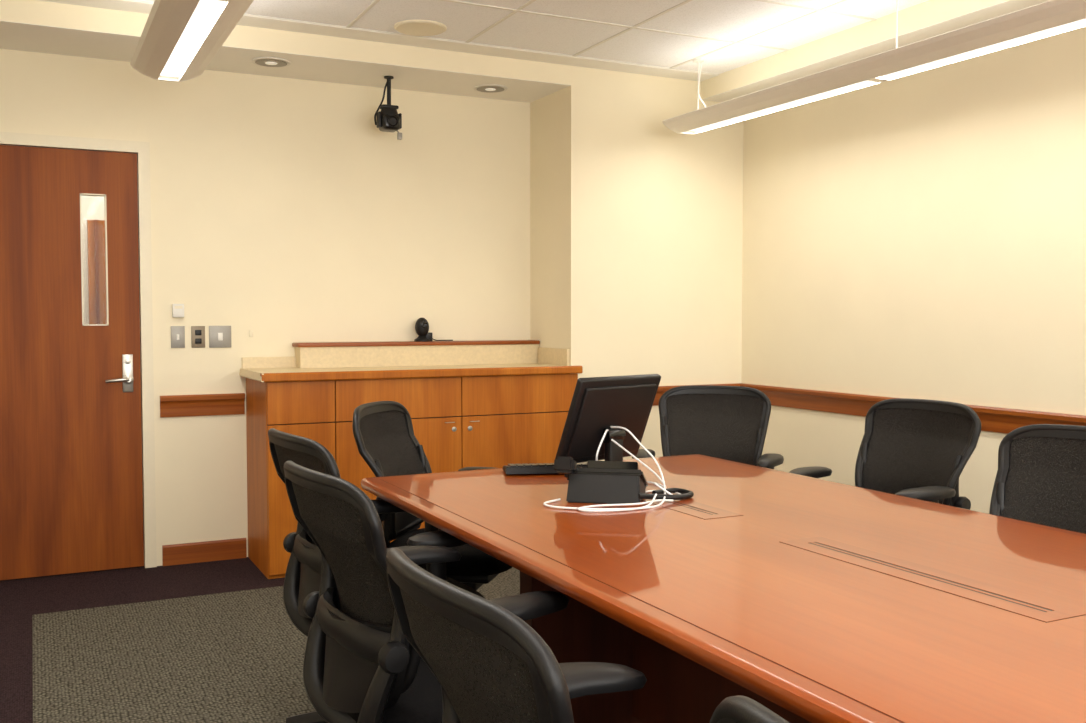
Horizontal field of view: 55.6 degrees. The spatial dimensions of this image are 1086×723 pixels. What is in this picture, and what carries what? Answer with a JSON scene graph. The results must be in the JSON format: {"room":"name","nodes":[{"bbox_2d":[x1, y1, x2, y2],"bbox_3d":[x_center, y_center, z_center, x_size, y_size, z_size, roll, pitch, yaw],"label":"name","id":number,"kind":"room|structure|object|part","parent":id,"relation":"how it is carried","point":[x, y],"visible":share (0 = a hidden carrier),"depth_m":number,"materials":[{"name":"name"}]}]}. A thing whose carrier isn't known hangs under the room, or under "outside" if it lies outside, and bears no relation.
{"room":"conference room","nodes":[
{"label":"conference room","id":0,"kind":"room"},
{"bbox_2d":[0,557,284,722],"bbox_3d":[0.303,1.250,1.864,5.750,0.100,8.370,-1,3,-26],"label":"floor","id":1,"kind":"structure","parent":0,"point":[21,598],"depth_m":4.76,"materials":[{"name":"carpet"}]},
{"bbox_2d":[32,567,519,722],"bbox_3d":[0.963,1.191,2.028,3.520,0.003,7.080,-1,3,-26],"label":"carpet","id":2,"kind":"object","parent":1,"relation":"on","point":[237,656],"depth_m":3.83,"materials":[{"name":"grey carpet"}]},
{"bbox_2d":[268,428,485,722],"bbox_3d":[-0.441,0.666,3.017,0.668,0.960,0.651,-2,3,-35],"label":"office chair","id":3,"kind":"object","parent":2,"relation":"on","point":[304,567],"visible":0.27,"depth_m":2.87,"materials":[{"name":"black plastic"}]},
{"bbox_3d":[-0.645,0.412,2.879,0.149,0.364,0.441,-2,3,-32],"label":"panel","id":4,"kind":"part","parent":3,"relation":"part of","materials":[{"name":"black fabric"}]},
{"bbox_3d":[-0.645,0.438,2.880,0.185,0.468,0.485,-2,3,-32],"label":"frame","id":5,"kind":"part","parent":3,"relation":"part of","materials":[{"name":"black plastic"}]},
{"bbox_3d":[-0.433,0.712,3.027,0.485,0.081,0.505,-2,3,-32],"label":"seat","id":6,"kind":"part","parent":3,"relation":"part of","materials":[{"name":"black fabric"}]},
{"bbox_3d":[-0.309,0.643,2.844,0.061,0.290,0.138,-2,3,-32],"label":"arm post","id":7,"kind":"part","parent":3,"relation":"part of","materials":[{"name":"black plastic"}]},
{"bbox_2d":[284,461,568,722],"bbox_3d":[-0.228,0.695,2.352,0.668,0.960,0.651,-2,3,-35],"label":"office chair","id":8,"kind":"object","parent":2,"relation":"on","point":[359,665],"visible":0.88,"depth_m":2.14,"materials":[{"name":"black fabric"}]},
{"bbox_3d":[-0.433,0.441,2.215,0.149,0.364,0.441,-2,3,-32],"label":"panel","id":9,"kind":"part","parent":8,"relation":"part of","materials":[{"name":"black fabric"}]},
{"bbox_3d":[-0.432,0.467,2.216,0.185,0.468,0.485,-2,3,-32],"label":"frame","id":10,"kind":"part","parent":8,"relation":"part of","materials":[{"name":"black plastic"}]},
{"bbox_3d":[-0.220,0.741,2.363,0.485,0.081,0.505,-2,3,-32],"label":"seat","id":11,"kind":"part","parent":8,"relation":"part of","materials":[{"name":"black fabric"}]},
{"bbox_2d":[352,401,511,589],"bbox_3d":[-0.325,0.635,3.732,0.668,0.960,0.651,0,3,11],"label":"office chair","id":12,"kind":"object","parent":2,"relation":"on","point":[383,432],"visible":0.45,"depth_m":3.76,"materials":[{"name":"black fabric"}]},
{"bbox_3d":[-0.558,0.372,3.780,0.149,0.364,0.441,1,3,14],"label":"panel","id":13,"kind":"part","parent":12,"relation":"part of","materials":[{"name":"black fabric"}]},
{"bbox_3d":[-0.558,0.398,3.781,0.185,0.468,0.485,1,3,14],"label":"frame","id":14,"kind":"part","parent":12,"relation":"part of","materials":[{"name":"black plastic"}]},
{"bbox_3d":[-0.357,0.613,3.517,0.061,0.290,0.138,1,3,14],"label":"arm post","id":15,"kind":"part","parent":12,"relation":"part of","materials":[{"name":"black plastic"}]},
{"bbox_3d":[-0.313,0.681,3.734,0.485,0.081,0.505,1,3,14],"label":"seat","id":16,"kind":"part","parent":12,"relation":"part of","materials":[{"name":"black fabric"}]},
{"bbox_2d":[386,548,646,722],"bbox_3d":[0.135,0.734,1.455,0.668,0.960,0.651,-1,3,-31],"label":"office chair","id":17,"kind":"object","parent":2,"relation":"on","point":[489,665],"visible":1,"depth_m":1.22,"materials":[{"name":"black plastic"}]},
{"bbox_3d":[-0.077,0.479,1.332,0.149,0.364,0.441,-1,3,-28],"label":"panel","id":18,"kind":"part","parent":17,"relation":"part of","materials":[{"name":"black fabric"}]},
{"bbox_3d":[-0.077,0.505,1.333,0.185,0.468,0.485,-1,3,-28],"label":"frame","id":19,"kind":"part","parent":17,"relation":"part of","materials":[{"name":"black plastic"}]},
{"bbox_2d":[632,385,783,468],"bbox_3d":[0.706,0.603,4.459,0.651,0.960,0.668,1,3,13],"label":"office chair","id":20,"kind":"object","parent":2,"relation":"on","point":[718,421],"visible":0.39,"depth_m":4.69,"materials":[{"name":"black fabric"}]},
{"bbox_3d":[0.773,0.333,4.678,0.441,0.364,0.149,1,3,16],"label":"panel","id":21,"kind":"part","parent":20,"relation":"part of","materials":[{"name":"black fabric"}]},
{"bbox_3d":[0.773,0.359,4.679,0.485,0.468,0.185,1,3,16],"label":"frame","id":22,"kind":"part","parent":20,"relation":"part of","materials":[{"name":"black plastic"}]},
{"bbox_2d":[361,454,1085,722],"bbox_3d":[0.953,0.827,1.789,1.355,0.752,4.290,-1,3,-26],"label":"conference table","id":23,"kind":"object","parent":2,"relation":"on","point":[807,599],"visible":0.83,"depth_m":2.16,"materials":[{"name":"brown wood"}]},
{"bbox_2d":[502,462,586,473],"bbox_3d":[0.086,0.359,3.511,0.440,0.033,0.149,0,3,-6],"label":"keyboard","id":24,"kind":"object","parent":23,"relation":"on","point":[524,468],"visible":0.44,"depth_m":3.43,"materials":[{"name":"black plastic"}]},
{"bbox_2d":[554,456,647,503],"bbox_3d":[0.173,0.332,3.002,0.249,0.132,0.225,1,3,12],"label":"desk phone","id":25,"kind":"object","parent":23,"relation":"on","point":[601,482],"visible":0.94,"depth_m":2.92,"materials":[{"name":"black plastic"}]},
{"bbox_2d":[555,374,660,462],"bbox_3d":[0.202,0.215,3.239,0.356,0.345,0.200,-2,3,-41],"label":"computer monitor","id":26,"kind":"object","parent":23,"relation":"on","point":[598,404],"visible":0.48,"depth_m":3.19,"materials":[{"name":"black plastic"}]},
{"bbox_2d":[543,426,693,511],"bbox_3d":[0.240,0.302,2.999,0.307,0.197,0.528,2,3,42],"label":"cable","id":27,"kind":"object","parent":23,"relation":"on","point":[663,494],"visible":0.94,"depth_m":2.94,"materials":[{"name":"white plastic"},{"name":"black plastic"}]},
{"bbox_3d":[0.331,0.398,3.009,0.124,0.001,0.660,-1,3,-26],"label":"hatch lid","id":28,"kind":"part","parent":23,"relation":"part of","materials":[{"name":"brown wood"}]},
{"bbox_3d":[0.769,0.436,2.127,0.124,0.001,0.710,-1,3,-26],"label":"hatch lid","id":29,"kind":"part","parent":23,"relation":"part of","materials":[{"name":"brown wood"}]},
{"bbox_2d":[709,695,788,722],"bbox_3d":[0.516,0.759,0.879,0.668,0.960,0.651,-1,3,-30],"label":"office chair","id":30,"kind":"object","parent":2,"relation":"on","point":[733,709],"visible":1,"depth_m":0.86,"materials":[{"name":"black plastic"}]},
{"bbox_3d":[0.302,0.530,0.761,0.185,0.468,0.485,-1,3,-27],"label":"frame","id":31,"kind":"part","parent":30,"relation":"part of","materials":[{"name":"black plastic"}]},
{"bbox_2d":[789,398,980,509],"bbox_3d":[1.203,0.633,3.777,0.668,0.960,0.651,-2,3,-35],"label":"office chair","id":32,"kind":"object","parent":2,"relation":"on","point":[920,449],"visible":0.38,"depth_m":3.91,"materials":[{"name":"black fabric"}]},
{"bbox_3d":[1.407,0.394,3.893,0.185,0.468,0.485,-2,3,-32],"label":"frame","id":33,"kind":"part","parent":32,"relation":"part of","materials":[{"name":"black plastic"}]},
{"bbox_3d":[1.407,0.368,3.892,0.149,0.364,0.441,-2,3,-32],"label":"panel","id":34,"kind":"part","parent":32,"relation":"part of","materials":[{"name":"black fabric"}]},
{"bbox_2d":[989,424,1085,533],"bbox_3d":[1.318,0.675,2.807,0.668,0.960,0.651,-2,3,-37],"label":"office chair","id":35,"kind":"object","parent":2,"relation":"on","point":[1040,478],"visible":0.28,"depth_m":3.03,"materials":[{"name":"black fabric"}]},
{"bbox_2d":[239,340,582,578],"bbox_3d":[-0.691,0.467,5.581,1.748,1.140,0.573,-1,3,-26],"label":"base cabinet","id":36,"kind":"object","parent":1,"relation":"on","point":[479,403],"visible":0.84,"depth_m":5.41,"materials":[{"name":"brown wood"}]},
{"bbox_2d":[247,363,562,372],"bbox_3d":[-0.715,0.050,5.570,1.685,0.038,0.540,-1,3,-26],"label":"countertop","id":37,"kind":"structure","parent":36,"relation":"on","point":[261,370],"depth_m":5.44,"materials":[{"name":"beige stone"}]},
{"bbox_2d":[414,318,452,341],"bbox_3d":[-0.611,-0.182,5.833,0.245,0.135,0.094,-1,3,-26],"label":"webcam","id":38,"kind":"object","parent":36,"relation":"on","point":[421,325],"visible":1,"depth_m":5.77,"materials":[{"name":"black plastic"}]},
{"bbox_2d":[0,49,529,565],"bbox_3d":[-2.064,-0.329,5.251,4.580,2.760,0.120,-1,3,-26],"label":"wall","id":39,"kind":"structure","parent":0,"point":[282,212],"depth_m":5.49,"materials":[{"name":"beige paint"}]},
{"bbox_2d":[0,132,156,567],"bbox_3d":[-2.466,-0.018,5.056,1.025,2.155,0.138,-1,3,-26],"label":"door frame","id":40,"kind":"structure","parent":39,"relation":"in","point":[142,149],"depth_m":5.19,"materials":[{"name":"beige paint"}]},
{"bbox_2d":[0,145,143,579],"bbox_3d":[-2.453,0.009,5.031,0.907,2.088,0.045,-1,3,-26],"label":"door leaf","id":41,"kind":"structure","parent":40,"relation":"attached to","point":[71,480],"depth_m":5.06,"materials":[{"name":"brown wood"}]},
{"bbox_2d":[122,354,132,391],"bbox_3d":[-2.090,0.059,5.184,0.050,0.190,0.008,-1,3,-26],"label":"lock plate","id":42,"kind":"object","parent":41,"relation":"attached to","point":[126,368],"visible":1,"depth_m":5.18,"materials":[{"name":"metal"}]},
{"bbox_2d":[123,374,133,383],"bbox_3d":[-2.077,0.090,5.160,0.052,0.052,0.050,-1,3,-26],"label":"rose","id":43,"kind":"object","parent":42,"relation":"attached to","point":[131,379],"visible":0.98,"depth_m":5.17,"materials":[{"name":"silver metal"}]},
{"bbox_2d":[106,378,128,382],"bbox_3d":[-2.115,0.094,5.119,0.110,0.026,0.027,-1,3,-26],"label":"lever","id":44,"kind":"object","parent":43,"relation":"attached to","point":[118,379],"depth_m":5.11,"materials":[{"name":"metal"}]},
{"bbox_3d":[-2.231,-0.504,5.117,0.120,0.650,0.049,-1,3,-26],"label":"lite frame","id":45,"kind":"part","parent":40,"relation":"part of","materials":[{"name":"beige metal"}]},
{"bbox_2d":[171,326,184,347],"bbox_3d":[-1.871,-0.125,5.279,0.068,0.112,0.018,-1,3,-26],"label":"light switch","id":46,"kind":"object","parent":39,"relation":"attached to","point":[177,332],"visible":1,"depth_m":5.28,"materials":[{"name":"white plastic"}]},
{"bbox_2d":[172,304,183,317],"bbox_3d":[-1.866,-0.260,5.269,0.058,0.070,0.030,-1,3,-26],"label":"thermostat","id":47,"kind":"object","parent":39,"relation":"attached to","point":[177,309],"visible":1,"depth_m":5.26,"materials":[{"name":"white plastic"}]},
{"bbox_2d":[191,326,204,347],"bbox_3d":[-1.783,-0.128,5.328,0.068,0.112,0.009,-1,3,-26],"label":"wall outlet","id":48,"kind":"object","parent":39,"relation":"attached to","point":[197,332],"visible":1,"depth_m":5.33,"materials":[{"name":"brown metal"}]},
{"bbox_2d":[195,330,201,334],"bbox_3d":[-1.782,-0.149,5.325,0.032,0.028,0.004,-1,3,-26],"label":"socket","id":49,"kind":"object","parent":48,"relation":"attached to","point":[197,332],"depth_m":5.32,"materials":[{"name":"black plastic"}]},
{"bbox_2d":[195,338,201,343],"bbox_3d":[-1.782,-0.105,5.327,0.032,0.028,0.004,-1,3,-26],"label":"socket","id":50,"kind":"object","parent":48,"relation":"attached to","point":[197,340],"depth_m":5.32,"materials":[{"name":"black plastic"}]},
{"bbox_2d":[160,393,244,417],"bbox_3d":[-1.762,0.227,5.341,0.420,0.111,0.032,-1,3,-26],"label":"trim","id":51,"kind":"structure","parent":39,"relation":"attached to","point":[231,403],"depth_m":5.34,"materials":[{"name":"brown wood"}]},
{"bbox_2d":[162,538,246,565],"bbox_3d":[-1.766,0.994,5.382,0.420,0.105,0.015,-1,3,-26],"label":"baseboard","id":52,"kind":"structure","parent":39,"relation":"attached to","point":[206,551],"depth_m":5.37,"materials":[{"name":"brown wood"}]},
{"bbox_2d":[209,326,230,347],"bbox_3d":[-1.684,-0.130,5.376,0.112,0.114,0.010,-1,3,-26],"label":"control plate","id":53,"kind":"object","parent":39,"relation":"attached to","point":[219,336],"visible":1,"depth_m":5.37,"materials":[{"name":"white plastic"}]},
{"bbox_2d":[242,356,295,368],"bbox_3d":[-1.460,0.005,5.488,0.280,0.059,0.020,-1,3,-26],"label":"backsplash","id":54,"kind":"structure","parent":39,"relation":"attached to","point":[247,362],"depth_m":5.48,"materials":[{"name":"beige stone"}]},
{"bbox_2d":[0,20,570,102],"bbox_3d":[-1.922,-1.485,4.914,4.380,0.002,0.519,-1,3,-26],"label":"soffit","id":55,"kind":"structure","parent":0,"point":[13,35],"depth_m":5.25,"materials":[{"name":"beige paint"}]},
{"bbox_2d":[251,57,290,66],"bbox_3d":[-1.353,-1.488,5.129,0.190,0.013,0.190,-1,3,-26],"label":"recessed light","id":56,"kind":"object","parent":55,"relation":"in","point":[266,61],"visible":1,"depth_m":5.11,"materials":[{"name":"white plastic"}]},
{"bbox_2d":[374,76,401,139],"bbox_3d":[-0.813,-1.344,5.448,0.145,0.325,0.122,-1,3,-26],"label":"camera","id":57,"kind":"object","parent":55,"relation":"hanging from","point":[388,119],"visible":1,"depth_m":5.43,"materials":[{"name":"black plastic"}]},
{"bbox_3d":[-0.866,-1.276,5.437,0.014,0.080,0.050,-1,3,-26],"label":"yoke arm","id":58,"kind":"part","parent":57,"relation":"part of","materials":[{"name":"black plastic"}]},
{"bbox_3d":[-0.816,-1.430,5.455,0.022,0.155,0.022,-1,3,-26],"label":"drop rod","id":59,"kind":"part","parent":57,"relation":"part of","materials":[{"name":"black plastic"}]},
{"bbox_3d":[-0.766,-1.278,5.486,0.014,0.080,0.050,-1,3,-26],"label":"yoke arm","id":60,"kind":"part","parent":57,"relation":"part of","materials":[{"name":"black plastic"}]},
{"bbox_2d":[473,84,507,92],"bbox_3d":[-0.292,-1.514,5.723,0.190,0.013,0.190,-1,3,-26],"label":"recessed light","id":61,"kind":"object","parent":55,"relation":"in","point":[489,88],"visible":1,"depth_m":5.70,"materials":[{"name":"white plastic"}]},
{"bbox_2d":[0,0,717,84],"bbox_3d":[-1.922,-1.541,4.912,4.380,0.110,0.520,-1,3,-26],"label":"soffit","id":62,"kind":"object","parent":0,"point":[36,12],"depth_m":5.02,"materials":[{"name":"beige paint"}]},
{"bbox_2d":[141,0,928,73],"bbox_3d":[0.298,-1.508,1.753,5.750,0.100,8.390,-1,3,-26],"label":"ceiling","id":63,"kind":"structure","parent":0,"point":[731,20],"depth_m":4.82,"materials":[{"name":"tile"}]},
{"bbox_2d":[130,0,253,81],"bbox_3d":[-0.192,-1.264,1.559,0.300,0.370,6.388,-1,3,-26],"label":"linear pendant light","id":64,"kind":"object","parent":63,"relation":"hanging from","point":[178,40],"visible":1,"depth_m":3.77,"materials":[{"name":"paint"}]},
{"bbox_2d":[394,19,446,35],"bbox_3d":[-0.585,-1.590,4.915,0.250,0.012,0.250,-1,3,-26],"label":"ceiling speaker","id":65,"kind":"object","parent":63,"relation":"in","point":[417,27],"depth_m":4.89},
{"bbox_2d":[130,0,875,74],"bbox_3d":[0.315,-1.440,1.373,5.240,0.004,7.489,-1,3,-26],"label":"grid","id":66,"kind":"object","parent":63,"relation":"attached to","point":[375,2],"depth_m":4.86,"materials":[{"name":"white metal"}]},
{"bbox_2d":[662,0,1085,134],"bbox_3d":[2.366,-1.298,2.454,0.300,0.380,7.138,-1,3,-26],"label":"linear pendant light","id":67,"kind":"object","parent":63,"relation":"hanging from","point":[1052,17],"visible":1,"depth_m":4.17,"materials":[{"name":"paint"}]},
{"bbox_3d":[0.855,-1.453,5.528,0.050,0.311,0.017,0,3,3],"label":"power cord","id":68,"kind":"part","parent":67,"relation":"part of","materials":[{"name":"white plastic"}]},
{"bbox_2d":[530,66,743,460],"bbox_3d":[0.582,-0.374,6.274,1.270,2.760,0.640,-1,3,-26],"label":"wall column","id":69,"kind":"structure","parent":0,"point":[636,222],"depth_m":5.92,"materials":[{"name":"beige paint"}]},
{"bbox_2d":[653,383,742,405],"bbox_3d":[0.709,0.199,5.986,1.120,0.111,0.032,-1,3,-26],"label":"trim","id":70,"kind":"structure","parent":69,"relation":"attached to","point":[661,390],"depth_m":5.97,"materials":[{"name":"brown wood"}]},
{"bbox_2d":[701,0,1006,98],"bbox_3d":[2.765,-1.443,2.680,0.310,0.110,7.650,-1,3,-26],"label":"soffit","id":71,"kind":"structure","parent":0,"point":[930,12],"depth_m":4.96,"materials":[{"name":"beige paint"}]},
{"bbox_2d":[702,0,1049,101],"bbox_3d":[2.765,-1.387,2.682,0.309,0.002,7.650,-1,3,-26],"label":"light fixture","id":72,"kind":"object","parent":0,"point":[1008,6],"depth_m":4.83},
{"bbox_2d":[741,26,1085,513],"bbox_3d":[2.971,-0.222,2.780,0.100,2.760,7.750,-1,3,-26],"label":"wall","id":73,"kind":"structure","parent":0,"point":[920,235],"depth_m":4.94,"materials":[{"name":"beige paint"}]},
{"bbox_2d":[740,383,1085,433],"bbox_3d":[2.889,0.337,2.819,0.032,0.111,7.650,-1,3,-26],"label":"trim","id":74,"kind":"structure","parent":73,"relation":"attached to","point":[993,419],"depth_m":5.30,"materials":[{"name":"brown wood"}]},
{"label":"outside","id":75,"kind":"structure","parent":0,"visible":0},
{"bbox_2d":[81,196,106,323],"bbox_3d":[-2.597,-0.282,6.011,4.500,2.800,1.710,-1,3,-26],"label":"corridor","id":76,"kind":"object","parent":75,"point":[92,207],"visible":0.13,"depth_m":6.65,"materials":[{"name":"beige paint"}]},
{"bbox_3d":[-2.478,0.029,6.894,1.015,1.900,0.060,-1,3,-26],"label":"wood panel","id":77,"kind":"part","parent":76,"relation":"part of","materials":[{"name":"brown wood"}]}
]}

